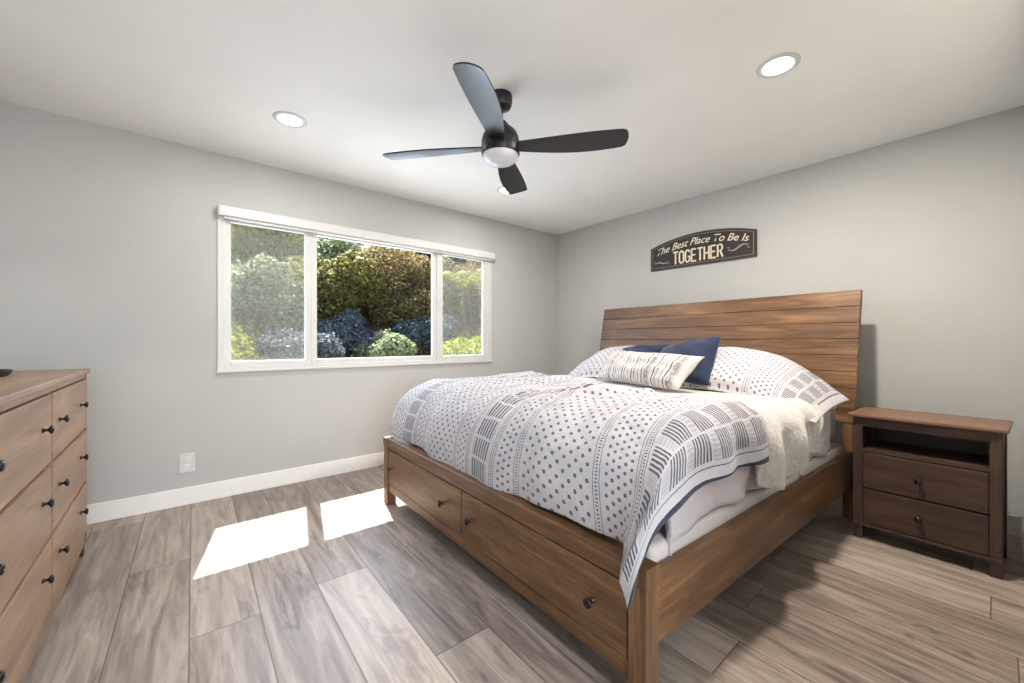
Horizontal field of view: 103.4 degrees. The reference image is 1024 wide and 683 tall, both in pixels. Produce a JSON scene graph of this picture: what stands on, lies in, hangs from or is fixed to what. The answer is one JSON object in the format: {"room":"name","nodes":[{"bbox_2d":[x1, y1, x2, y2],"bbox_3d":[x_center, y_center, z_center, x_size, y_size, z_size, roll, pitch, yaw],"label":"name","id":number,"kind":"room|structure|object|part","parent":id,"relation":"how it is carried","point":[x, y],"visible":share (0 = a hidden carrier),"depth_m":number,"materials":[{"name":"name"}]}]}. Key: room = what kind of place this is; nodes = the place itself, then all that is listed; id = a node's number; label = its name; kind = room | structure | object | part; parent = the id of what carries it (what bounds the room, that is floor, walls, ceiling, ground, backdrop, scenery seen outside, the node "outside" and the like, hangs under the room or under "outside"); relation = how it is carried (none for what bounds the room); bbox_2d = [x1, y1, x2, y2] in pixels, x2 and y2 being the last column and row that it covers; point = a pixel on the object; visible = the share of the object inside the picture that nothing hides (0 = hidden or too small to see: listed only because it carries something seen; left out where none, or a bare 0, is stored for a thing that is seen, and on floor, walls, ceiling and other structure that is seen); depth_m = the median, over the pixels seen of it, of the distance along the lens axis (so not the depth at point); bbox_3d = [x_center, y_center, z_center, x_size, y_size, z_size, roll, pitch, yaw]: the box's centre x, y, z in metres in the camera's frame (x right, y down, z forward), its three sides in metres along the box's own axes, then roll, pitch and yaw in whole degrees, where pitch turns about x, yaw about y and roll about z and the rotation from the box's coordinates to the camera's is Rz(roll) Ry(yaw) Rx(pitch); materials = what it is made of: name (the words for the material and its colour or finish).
{"room":"bedroom","nodes":[
{"label":"bedroom","id":0,"kind":"room"},
{"bbox_2d":[0,100,556,504],"bbox_3d":[-1.208,-0.113,3.641,4.750,2.440,0.080,0,0,-40],"label":"wall","id":1,"kind":"structure","parent":0,"point":[108,235],"depth_m":2.71,"materials":[{"name":"paint"}]},
{"bbox_2d":[179,452,194,472],"bbox_3d":[-2.207,0.824,2.749,0.084,0.128,0.010,0,0,-40],"label":"wall outlet","id":2,"kind":"object","parent":1,"relation":"attached to","point":[187,460],"visible":1,"depth_m":2.75,"materials":[{"name":"white plastic"}]},
{"bbox_2d":[87,452,383,524],"bbox_3d":[-1.178,1.048,3.605,4.550,0.117,0.014,0,0,-40],"label":"baseboard","id":3,"kind":"structure","parent":1,"relation":"attached to","point":[131,506],"depth_m":2.86,"materials":[{"name":"white paint"}]},
{"bbox_2d":[217,216,491,372],"bbox_3d":[-1.168,-0.351,3.648,2.424,1.144,0.082,0,0,-40],"label":"window","id":4,"kind":"structure","parent":1,"relation":"in","point":[224,363],"depth_m":3.27,"materials":[{"name":"white plastic"}]},
{"bbox_3d":[-1.847,-0.348,3.085,0.575,1.066,0.028,0,0,-40],"label":"sash","id":5,"kind":"part","parent":4,"relation":"part of","materials":[{"name":"white plastic"}]},
{"bbox_2d":[217,204,495,260],"bbox_3d":[-1.129,-0.914,3.614,2.432,0.088,0.064,0,0,-40],"label":"roller blind","id":6,"kind":"object","parent":4,"relation":"attached to","point":[227,212],"visible":1,"depth_m":3.35,"materials":[{"name":"white plastic"}]},
{"bbox_3d":[-1.183,-0.348,3.639,1.155,1.066,0.028,0,0,-40],"label":"sash","id":7,"kind":"part","parent":4,"relation":"part of","materials":[{"name":"white plastic"}]},
{"bbox_3d":[-0.508,-0.348,4.184,0.620,1.066,0.028,0,0,-40],"label":"sash","id":8,"kind":"part","parent":4,"relation":"part of","materials":[{"name":"white plastic"}]},
{"bbox_2d":[0,0,1023,234],"bbox_3d":[0.662,-1.393,1.399,4.750,0.120,5.900,0,0,-40],"label":"ceiling","id":9,"kind":"structure","parent":0,"point":[368,79],"depth_m":2.04,"materials":[{"name":"paint"}]},
{"bbox_2d":[272,111,306,127],"bbox_3d":[-1.333,-1.329,2.429,0.182,0.008,0.182,0,0,-40],"label":"recessed light","id":10,"kind":"object","parent":9,"relation":"in","point":[286,118],"visible":1,"depth_m":2.42,"materials":[{"name":"white plastic"}]},
{"bbox_2d":[497,186,508,193],"bbox_3d":[-0.044,-1.329,3.560,0.182,0.008,0.182,0,0,-40],"label":"recessed light","id":11,"kind":"object","parent":9,"relation":"in","point":[501,190],"visible":0.5,"depth_m":3.56,"materials":[{"name":"white plastic"}]},
{"bbox_2d":[382,62,628,194],"bbox_3d":[-0.062,-1.145,2.195,1.009,0.375,1.009,0,0,-35],"label":"ceiling fan","id":12,"kind":"object","parent":9,"relation":"hanging from","point":[501,147],"visible":1,"depth_m":2.12,"materials":[{"name":"black metal"}]},
{"bbox_3d":[-0.437,-1.051,2.248,0.587,0.011,0.146,0,12,10],"label":"blade","id":13,"kind":"part","parent":12,"relation":"part of","materials":[{"name":"black plastic"}]},
{"bbox_3d":[-0.116,-1.051,1.820,0.146,0.011,0.587,12,2,9],"label":"blade","id":14,"kind":"part","parent":12,"relation":"part of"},
{"bbox_3d":[-0.008,-1.051,2.569,0.146,0.011,0.587,-12,-2,9],"label":"blade","id":15,"kind":"part","parent":12,"relation":"part of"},
{"bbox_3d":[0.313,-1.051,2.141,0.587,0.011,0.146,0,-12,10],"label":"blade","id":16,"kind":"part","parent":12,"relation":"part of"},
{"bbox_2d":[756,52,800,77],"bbox_3d":[1.284,-1.329,1.954,0.182,0.008,0.182,0,0,-40],"label":"recessed light","id":17,"kind":"object","parent":9,"relation":"in","point":[777,65],"visible":1,"depth_m":1.95,"materials":[{"name":"white plastic"}]},
{"bbox_2d":[23,465,1023,682],"bbox_3d":[0.662,1.167,1.399,4.750,0.120,5.900,0,0,-40],"label":"floor","id":18,"kind":"structure","parent":0,"point":[319,580],"depth_m":1.67,"materials":[{"name":"wood"}]},
{"bbox_2d":[0,368,90,682],"bbox_3d":[-1.879,0.625,1.360,0.501,0.965,1.632,0,0,-40],"label":"dresser","id":19,"kind":"object","parent":18,"relation":"on","point":[44,456],"visible":1,"depth_m":1.37,"materials":[{"name":"brown wood"}]},
{"bbox_3d":[-1.268,0.827,0.992,0.032,0.030,0.030,0,0,-40],"label":"knob","id":20,"kind":"part","parent":19,"relation":"part of","materials":[{"name":"black metal"}]},
{"bbox_3d":[-1.268,0.562,0.992,0.032,0.030,0.030,0,0,-40],"label":"knob","id":21,"kind":"part","parent":19,"relation":"part of","materials":[{"name":"black metal"}]},
{"bbox_3d":[-1.268,0.307,0.992,0.032,0.030,0.030,0,0,-40],"label":"knob","id":22,"kind":"part","parent":19,"relation":"part of","materials":[{"name":"black metal"}]},
{"bbox_2d":[0,369,12,376],"bbox_3d":[-2.146,0.130,1.596,0.220,0.023,0.366,0,0,-40],"label":"tray","id":23,"kind":"object","parent":19,"relation":"on","point":[3,372],"visible":1,"depth_m":1.65,"materials":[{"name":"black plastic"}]},
{"bbox_3d":[-1.467,0.858,1.197,0.019,0.253,0.774,0,0,-40],"label":"drawer","id":24,"kind":"part","parent":19,"relation":"part of","materials":[{"name":"brown wood"}]},
{"bbox_3d":[-1.467,0.587,1.197,0.019,0.252,0.774,0,0,-40],"label":"drawer","id":25,"kind":"part","parent":19,"relation":"part of","materials":[{"name":"brown wood"}]},
{"bbox_3d":[-1.467,0.319,1.197,0.019,0.248,0.774,0,0,-40],"label":"drawer","id":26,"kind":"part","parent":19,"relation":"part of","materials":[{"name":"brown wood"}]},
{"bbox_3d":[-1.610,0.827,1.403,0.032,0.030,0.030,0,0,-40],"label":"knob","id":27,"kind":"part","parent":19,"relation":"part of","materials":[{"name":"black metal"}]},
{"bbox_3d":[-1.610,0.562,1.403,0.032,0.030,0.030,0,0,-40],"label":"knob","id":28,"kind":"part","parent":19,"relation":"part of","materials":[{"name":"black metal"}]},
{"bbox_3d":[-1.610,0.307,1.403,0.032,0.030,0.030,0,0,-40],"label":"knob","id":29,"kind":"part","parent":19,"relation":"part of","materials":[{"name":"black metal"}]},
{"bbox_3d":[-1.780,0.827,1.607,0.032,0.030,0.030,0,0,-40],"label":"knob","id":30,"kind":"part","parent":19,"relation":"part of","materials":[{"name":"black metal"}]},
{"bbox_3d":[-1.780,0.562,1.607,0.032,0.030,0.030,0,0,-40],"label":"knob","id":31,"kind":"part","parent":19,"relation":"part of","materials":[{"name":"black metal"}]},
{"bbox_3d":[-1.780,0.307,1.607,0.032,0.030,0.030,0,0,-40],"label":"knob","id":32,"kind":"part","parent":19,"relation":"part of","materials":[{"name":"black metal"}]},
{"bbox_3d":[-1.972,0.858,1.802,0.019,0.253,0.766,0,0,-40],"label":"drawer","id":33,"kind":"part","parent":19,"relation":"part of","materials":[{"name":"brown wood"}]},
{"bbox_3d":[-1.972,0.587,1.802,0.019,0.252,0.766,0,0,-40],"label":"drawer","id":34,"kind":"part","parent":19,"relation":"part of","materials":[{"name":"brown wood"}]},
{"bbox_3d":[-1.972,0.319,1.802,0.019,0.248,0.766,0,0,-40],"label":"drawer","id":35,"kind":"part","parent":19,"relation":"part of","materials":[{"name":"brown wood"}]},
{"bbox_3d":[-2.078,0.827,1.964,0.032,0.030,0.030,0,0,-40],"label":"knob","id":36,"kind":"part","parent":19,"relation":"part of","materials":[{"name":"black metal"}]},
{"bbox_3d":[-2.078,0.562,1.964,0.032,0.030,0.030,0,0,-40],"label":"knob","id":37,"kind":"part","parent":19,"relation":"part of","materials":[{"name":"black metal"}]},
{"bbox_3d":[-2.078,0.307,1.964,0.032,0.030,0.030,0,0,-40],"label":"knob","id":38,"kind":"part","parent":19,"relation":"part of","materials":[{"name":"black metal"}]},
{"bbox_3d":[-2.399,0.606,1.966,0.460,0.883,0.024,0,0,-40],"label":"panel","id":39,"kind":"part","parent":19,"relation":"part of","materials":[{"name":"brown wood"}]},
{"bbox_2d":[383,290,862,682],"bbox_3d":[0.683,0.387,2.696,2.416,1.440,2.082,0,0,-38],"label":"frame","id":40,"kind":"object","parent":18,"relation":"on","point":[569,570],"visible":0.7,"depth_m":1.80,"materials":[{"name":"brown wood"}]},
{"bbox_3d":[-0.838,0.881,2.780,0.070,0.452,0.074,0,0,-38],"label":"post","id":41,"kind":"part","parent":40,"relation":"part of","materials":[{"name":"brown wood"}]},
{"bbox_3d":[-0.533,0.843,2.366,0.024,0.226,0.951,0,0,-38],"label":"drawer","id":42,"kind":"part","parent":40,"relation":"part of","materials":[{"name":"brown wood"}]},
{"bbox_3d":[-0.369,0.845,2.112,0.038,0.035,0.035,0,0,-38],"label":"knob","id":43,"kind":"part","parent":40,"relation":"part of","materials":[{"name":"grey metal"}]},
{"bbox_3d":[-0.206,0.845,1.901,0.038,0.035,0.035,0,0,-38],"label":"knob","id":44,"kind":"part","parent":40,"relation":"part of","materials":[{"name":"grey metal"}]},
{"bbox_3d":[-0.214,0.691,1.999,0.081,0.067,1.934,0,0,-38],"label":"rail","id":45,"kind":"part","parent":40,"relation":"part of","materials":[{"name":"brown wood"}]},
{"bbox_3d":[-0.227,0.988,1.988,0.035,0.055,1.938,0,0,-38],"label":"rail","id":46,"kind":"part","parent":40,"relation":"part of","materials":[{"name":"brown wood"}]},
{"bbox_3d":[0.059,0.843,1.604,0.024,0.226,0.964,0,0,-38],"label":"drawer","id":47,"kind":"part","parent":40,"relation":"part of","materials":[{"name":"brown wood"}]},
{"bbox_3d":[0.251,0.845,1.314,0.038,0.035,0.035,0,0,-38],"label":"knob","id":48,"kind":"part","parent":40,"relation":"part of","materials":[{"name":"grey metal"}]},
{"bbox_3d":[0.389,0.881,1.201,0.070,0.452,0.074,0,0,-38],"label":"post","id":49,"kind":"part","parent":40,"relation":"part of","materials":[{"name":"brown wood"}]},
{"bbox_2d":[613,442,843,562],"bbox_3d":[0.643,0.707,2.665,2.080,0.139,1.984,0,0,-38],"label":"foundation","id":50,"kind":"object","parent":40,"relation":"on","point":[657,551],"visible":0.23,"depth_m":1.53,"materials":[{"name":"fabric"}]},
{"bbox_2d":[799,406,835,478],"bbox_3d":[0.696,0.515,2.679,1.960,0.347,1.966,0,0,-38],"label":"mattress","id":51,"kind":"object","parent":50,"relation":"on","point":[833,409],"visible":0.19,"depth_m":2.46,"materials":[{"name":"fabric"}]},
{"bbox_2d":[568,346,630,378],"bbox_3d":[0.843,0.284,3.483,0.601,0.498,1.000,0,0,-38],"label":"pillow","id":52,"kind":"object","parent":51,"relation":"on","point":[591,367],"visible":0.26,"depth_m":3.41,"materials":[{"name":"white fabric"}]},
{"bbox_2d":[622,344,668,352],"bbox_3d":[1.004,0.136,3.276,0.262,0.230,0.475,0,0,-38],"label":"cushion","id":53,"kind":"object","parent":52,"relation":"on","point":[638,348],"visible":0.3,"depth_m":3.21,"materials":[{"name":"blue fabric"}]},
{"bbox_2d":[665,410,830,555],"bbox_3d":[0.579,0.537,2.598,1.724,0.405,1.999,0,0,-38],"label":"sheet","id":54,"kind":"object","parent":51,"relation":"on","point":[729,490],"visible":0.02,"depth_m":1.51,"materials":[{"name":"white fabric"}]},
{"bbox_2d":[390,371,768,610],"bbox_3d":[0.223,0.494,2.323,1.197,0.538,2.121,0,0,-35],"label":"duvet","id":55,"kind":"object","parent":54,"relation":"on","point":[618,464],"visible":1,"depth_m":1.58,"materials":[{"name":"fabric"}]},
{"bbox_2d":[551,375,823,489],"bbox_3d":[0.677,0.447,2.662,0.993,0.352,2.100,0,0,-38],"label":"throw blanket","id":56,"kind":"object","parent":54,"relation":"on","point":[791,434],"visible":0.45,"depth_m":1.87,"materials":[{"name":"white fabric"}]},
{"bbox_2d":[597,351,703,390],"bbox_3d":[0.866,0.179,2.726,0.199,0.220,0.965,0,0,-19],"label":"cushion","id":57,"kind":"object","parent":56,"relation":"on","point":[657,370],"visible":1,"depth_m":2.55,"materials":[{"name":"white fabric"}]},
{"bbox_2d":[660,336,720,385],"bbox_3d":[1.143,0.120,2.757,0.274,0.308,0.611,0,0,-21],"label":"cushion","id":58,"kind":"object","parent":56,"relation":"on","point":[707,348],"visible":0.56,"depth_m":2.58,"materials":[{"name":"blue fabric"}]},
{"bbox_2d":[680,347,848,423],"bbox_3d":[1.447,0.220,2.616,0.618,0.367,1.107,0,0,-33],"label":"pillow","id":59,"kind":"object","parent":54,"relation":"on","point":[738,370],"visible":0.57,"depth_m":2.36,"materials":[{"name":"white fabric"}]},
{"bbox_3d":[1.562,0.087,3.380,0.188,0.840,2.070,0,0,-38],"label":"headboard","id":60,"kind":"part","parent":40,"relation":"part of","materials":[{"name":"brown wood"}]},
{"bbox_3d":[1.277,0.792,1.878,2.175,0.219,0.028,0,0,-38],"label":"rail","id":61,"kind":"part","parent":40,"relation":"part of","materials":[{"name":"brown wood"}]},
{"bbox_3d":[2.132,0.797,2.548,0.057,0.620,0.070,0,0,-38],"label":"headboard leg","id":62,"kind":"part","parent":40,"relation":"part of","materials":[{"name":"brown wood"}]},
{"bbox_2d":[848,406,1012,579],"bbox_3d":[2.243,0.757,2.194,0.395,0.700,0.584,0,0,-37],"label":"nightstand","id":63,"kind":"object","parent":18,"relation":"on","point":[935,479],"visible":1,"depth_m":2.09,"materials":[{"name":"brown wood"}]},
{"bbox_3d":[1.975,0.766,2.306,0.040,0.682,0.043,0,0,-37],"label":"leg","id":64,"kind":"part","parent":63,"relation":"part of","materials":[{"name":"brown wood"}]},
{"bbox_3d":[2.091,0.724,2.406,0.269,0.597,0.014,0,0,-37],"label":"panel","id":65,"kind":"part","parent":63,"relation":"part of","materials":[{"name":"brown wood"}]},
{"bbox_3d":[2.218,0.766,2.490,0.040,0.682,0.043,0,0,-37],"label":"leg","id":66,"kind":"part","parent":63,"relation":"part of","materials":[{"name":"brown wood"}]},
{"bbox_3d":[2.098,0.920,2.088,0.036,0.033,0.033,0,0,-37],"label":"knob","id":67,"kind":"part","parent":63,"relation":"part of","materials":[{"name":"grey metal"}]},
{"bbox_3d":[2.098,0.724,2.088,0.036,0.033,0.033,0,0,-37],"label":"knob","id":68,"kind":"part","parent":63,"relation":"part of","materials":[{"name":"grey metal"}]},
{"bbox_3d":[2.123,0.450,2.101,0.023,0.050,0.466,0,0,-37],"label":"rail","id":69,"kind":"part","parent":63,"relation":"part of","materials":[{"name":"brown wood"}]},
{"bbox_2d":[863,439,988,471],"bbox_3d":[2.240,0.608,2.191,0.318,0.018,0.508,0,0,-37],"label":"shelf","id":70,"kind":"object","parent":63,"relation":"attached to","point":[946,457],"depth_m":2.16,"materials":[{"name":"brown wood"}]},
{"bbox_3d":[2.121,0.920,2.099,0.022,0.190,0.458,0,0,-37],"label":"drawer","id":71,"kind":"part","parent":63,"relation":"part of","materials":[{"name":"brown wood"}]},
{"bbox_3d":[2.121,0.720,2.099,0.022,0.194,0.458,0,0,-37],"label":"drawer","id":72,"kind":"part","parent":63,"relation":"part of","materials":[{"name":"brown wood"}]},
{"bbox_3d":[2.371,0.724,2.291,0.012,0.597,0.508,0,0,-37],"label":"panel","id":73,"kind":"part","parent":63,"relation":"part of","materials":[{"name":"brown wood"}]},
{"bbox_3d":[2.280,0.766,1.905,0.040,0.682,0.041,0,0,-37],"label":"leg","id":74,"kind":"part","parent":63,"relation":"part of","materials":[{"name":"brown wood"}]},
{"bbox_3d":[2.406,0.724,1.990,0.269,0.597,0.014,0,0,-37],"label":"panel","id":75,"kind":"part","parent":63,"relation":"part of","materials":[{"name":"brown wood"}]},
{"bbox_3d":[2.523,0.766,2.089,0.040,0.682,0.041,0,0,-37],"label":"leg","id":76,"kind":"part","parent":63,"relation":"part of","materials":[{"name":"brown wood"}]},
{"bbox_2d":[557,105,1023,516],"bbox_3d":[2.470,-0.113,2.862,0.100,2.440,5.830,0,0,-40],"label":"wall","id":77,"kind":"structure","parent":0,"point":[929,226],"depth_m":2.70,"materials":[{"name":"paint"}]},
{"bbox_2d":[651,228,756,271],"bbox_3d":[1.703,-0.849,3.688,0.017,0.300,0.957,0,0,-40],"label":"wall sign","id":78,"kind":"object","parent":77,"relation":"attached to","point":[724,244],"visible":1,"depth_m":3.63,"materials":[{"name":"grey paint"}]},
{"bbox_2d":[841,495,1023,537],"bbox_3d":[1.726,1.048,3.664,0.014,0.117,3.616,0,0,-40],"label":"baseboard","id":79,"kind":"structure","parent":77,"relation":"attached to","point":[1013,521],"depth_m":2.30,"materials":[{"name":"white paint"}]},
{"bbox_3d":[1.848,-0.113,-0.021,4.550,2.440,2.200,0,0,-40],"label":"wall","id":80,"kind":"structure","parent":0,"visible":0},
{"bbox_2d":[1021,517,1023,558],"bbox_3d":[1.870,1.048,1.439,2.616,0.117,0.014,0,0,-40],"label":"baseboard","id":81,"kind":"structure","parent":80,"relation":"attached to","point":[1022,518],"depth_m":2.13,"materials":[{"name":"white paint"}]},
{"label":"outside","id":82,"kind":"structure","parent":0,"visible":0},
{"bbox_2d":[237,243,481,359],"bbox_3d":[-4.587,-6.002,17.987,34.000,15.140,26.000,0,0,-40],"label":"hillside","id":83,"kind":"structure","parent":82,"point":[475,324],"depth_m":10.08,"materials":[{"name":"plant"}]},
{"bbox_2d":[231,324,260,360],"bbox_3d":[-4.105,0.192,5.557,1.124,1.171,1.484,0,0,-24],"label":"bush","id":84,"kind":"object","parent":83,"relation":"on","point":[243,350],"visible":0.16,"depth_m":5.63,"materials":[{"name":"green plant"}]},
{"bbox_2d":[231,223,304,270],"bbox_3d":[-5.904,-2.262,9.932,2.348,1.829,2.480,0,0,-40],"label":"shrub","id":85,"kind":"object","parent":83,"relation":"on","point":[247,242],"visible":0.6,"depth_m":9.11,"materials":[{"name":"green plant"}]},
{"bbox_3d":[-5.598,-2.108,9.632,1.387,1.520,0.778,0,0,-40],"label":"stem","id":86,"kind":"part","parent":85,"relation":"part of","materials":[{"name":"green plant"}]},
{"bbox_2d":[231,252,318,336],"bbox_3d":[-4.712,-0.605,7.410,2.509,1.801,2.074,0,0,27],"label":"shrub","id":87,"kind":"object","parent":83,"relation":"on","point":[255,292],"visible":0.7,"depth_m":6.72,"materials":[{"name":"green plant"}]},
{"bbox_3d":[-4.743,-0.252,7.037,1.456,1.095,0.974,0,0,-18],"label":"stem","id":88,"kind":"part","parent":87,"relation":"part of","materials":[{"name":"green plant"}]},
{"bbox_2d":[250,326,345,359],"bbox_3d":[-3.217,0.294,6.253,1.388,1.075,1.012,0,0,-20],"label":"bush","id":89,"kind":"object","parent":83,"relation":"on","point":[276,344],"visible":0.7,"depth_m":6.00,"materials":[{"name":"blue plant"}]},
{"bbox_2d":[267,245,392,332],"bbox_3d":[-3.941,-1.001,8.492,2.783,2.224,2.177,0,0,-10],"label":"shrub","id":90,"kind":"object","parent":83,"relation":"on","point":[342,284],"visible":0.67,"depth_m":7.94,"materials":[{"name":"green plant"}]},
{"bbox_3d":[-3.921,-0.740,8.446,0.670,1.703,1.094,0,0,-8],"label":"stem","id":91,"kind":"part","parent":90,"relation":"part of","materials":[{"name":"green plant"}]},
{"bbox_2d":[303,308,377,357],"bbox_3d":[-3.142,-0.054,7.689,1.424,1.220,1.268,0,0,-14],"label":"bush","id":92,"kind":"object","parent":83,"relation":"on","point":[348,328],"visible":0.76,"depth_m":7.44,"materials":[{"name":"blue plant"}]},
{"bbox_2d":[317,236,406,309],"bbox_3d":[-3.606,-1.554,9.597,2.332,2.048,2.274,0,0,-27],"label":"shrub","id":93,"kind":"object","parent":83,"relation":"on","point":[326,245],"visible":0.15,"depth_m":8.69,"materials":[{"name":"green plant"}]},
{"bbox_2d":[350,328,417,357],"bbox_3d":[-2.236,0.299,7.298,1.087,1.122,1.319,0,0,-40],"label":"bush","id":94,"kind":"object","parent":83,"relation":"on","point":[387,344],"visible":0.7,"depth_m":6.96,"materials":[{"name":"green plant"}]},
{"bbox_2d":[359,245,456,325],"bbox_3d":[-2.559,-1.313,9.953,2.456,2.309,3.040,0,0,-21],"label":"shrub","id":95,"kind":"object","parent":83,"relation":"on","point":[413,274],"visible":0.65,"depth_m":9.00,"materials":[{"name":"green plant"}]},
{"bbox_3d":[-2.407,-1.000,9.530,1.514,1.682,1.067,0,0,-14],"label":"stem","id":96,"kind":"part","parent":95,"relation":"part of","materials":[{"name":"brown plant"}]},
{"bbox_2d":[371,245,455,268],"bbox_3d":[-3.587,-3.452,13.778,2.780,2.474,3.533,0,0,21],"label":"shrub","id":97,"kind":"object","parent":83,"relation":"on","point":[419,253],"visible":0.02,"depth_m":13.84,"materials":[{"name":"plant"}]},
{"bbox_2d":[392,314,458,355],"bbox_3d":[-1.828,-0.048,8.639,1.236,1.141,1.170,0,0,25],"label":"bush","id":98,"kind":"object","parent":83,"relation":"on","point":[418,332],"visible":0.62,"depth_m":8.38,"materials":[{"name":"blue plant"}]},
{"bbox_3d":[-1.823,0.050,8.809,0.792,0.945,0.572,0,0,-40],"label":"stem","id":99,"kind":"part","parent":98,"relation":"part of","materials":[{"name":"blue plant"}]},
{"bbox_2d":[426,268,481,332],"bbox_3d":[-1.138,-0.619,9.352,1.934,2.264,1.961,0,0,-40],"label":"palm","id":100,"kind":"object","parent":83,"relation":"on","point":[460,281],"visible":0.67,"depth_m":9.32,"materials":[{"name":"green plant"}]},
{"bbox_2d":[443,259,481,324],"bbox_3d":[-1.295,-1.420,11.635,2.509,2.226,2.680,0,0,-40],"label":"shrub","id":101,"kind":"object","parent":83,"relation":"on","point":[472,303],"visible":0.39,"depth_m":10.89,"materials":[{"name":"green plant"}]},
{"bbox_3d":[-1.228,-1.208,11.491,0.652,1.801,1.813,0,0,-19],"label":"stem","id":102,"kind":"part","parent":101,"relation":"part of","materials":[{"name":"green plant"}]},
{"bbox_2d":[443,335,481,355],"bbox_3d":[-0.828,0.459,7.793,1.285,1.364,1.448,0,0,2],"label":"bush","id":103,"kind":"object","parent":83,"relation":"on","point":[459,345],"visible":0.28,"depth_m":7.42,"materials":[{"name":"green plant"}]},
{"bbox_2d":[449,257,481,269],"bbox_3d":[-1.172,-3.378,15.140,3.540,2.630,3.023,0,0,1],"label":"shrub","id":104,"kind":"object","parent":83,"relation":"on","point":[459,261],"visible":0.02,"depth_m":14.68,"materials":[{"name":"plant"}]},
{"bbox_2d":[459,328,481,338],"bbox_3d":[-0.803,0.121,9.026,1.302,1.180,1.074,0,0,-10],"label":"bush","id":105,"kind":"object","parent":83,"relation":"on","point":[467,334],"visible":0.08,"depth_m":8.80,"materials":[{"name":"green plant"}]}
]}

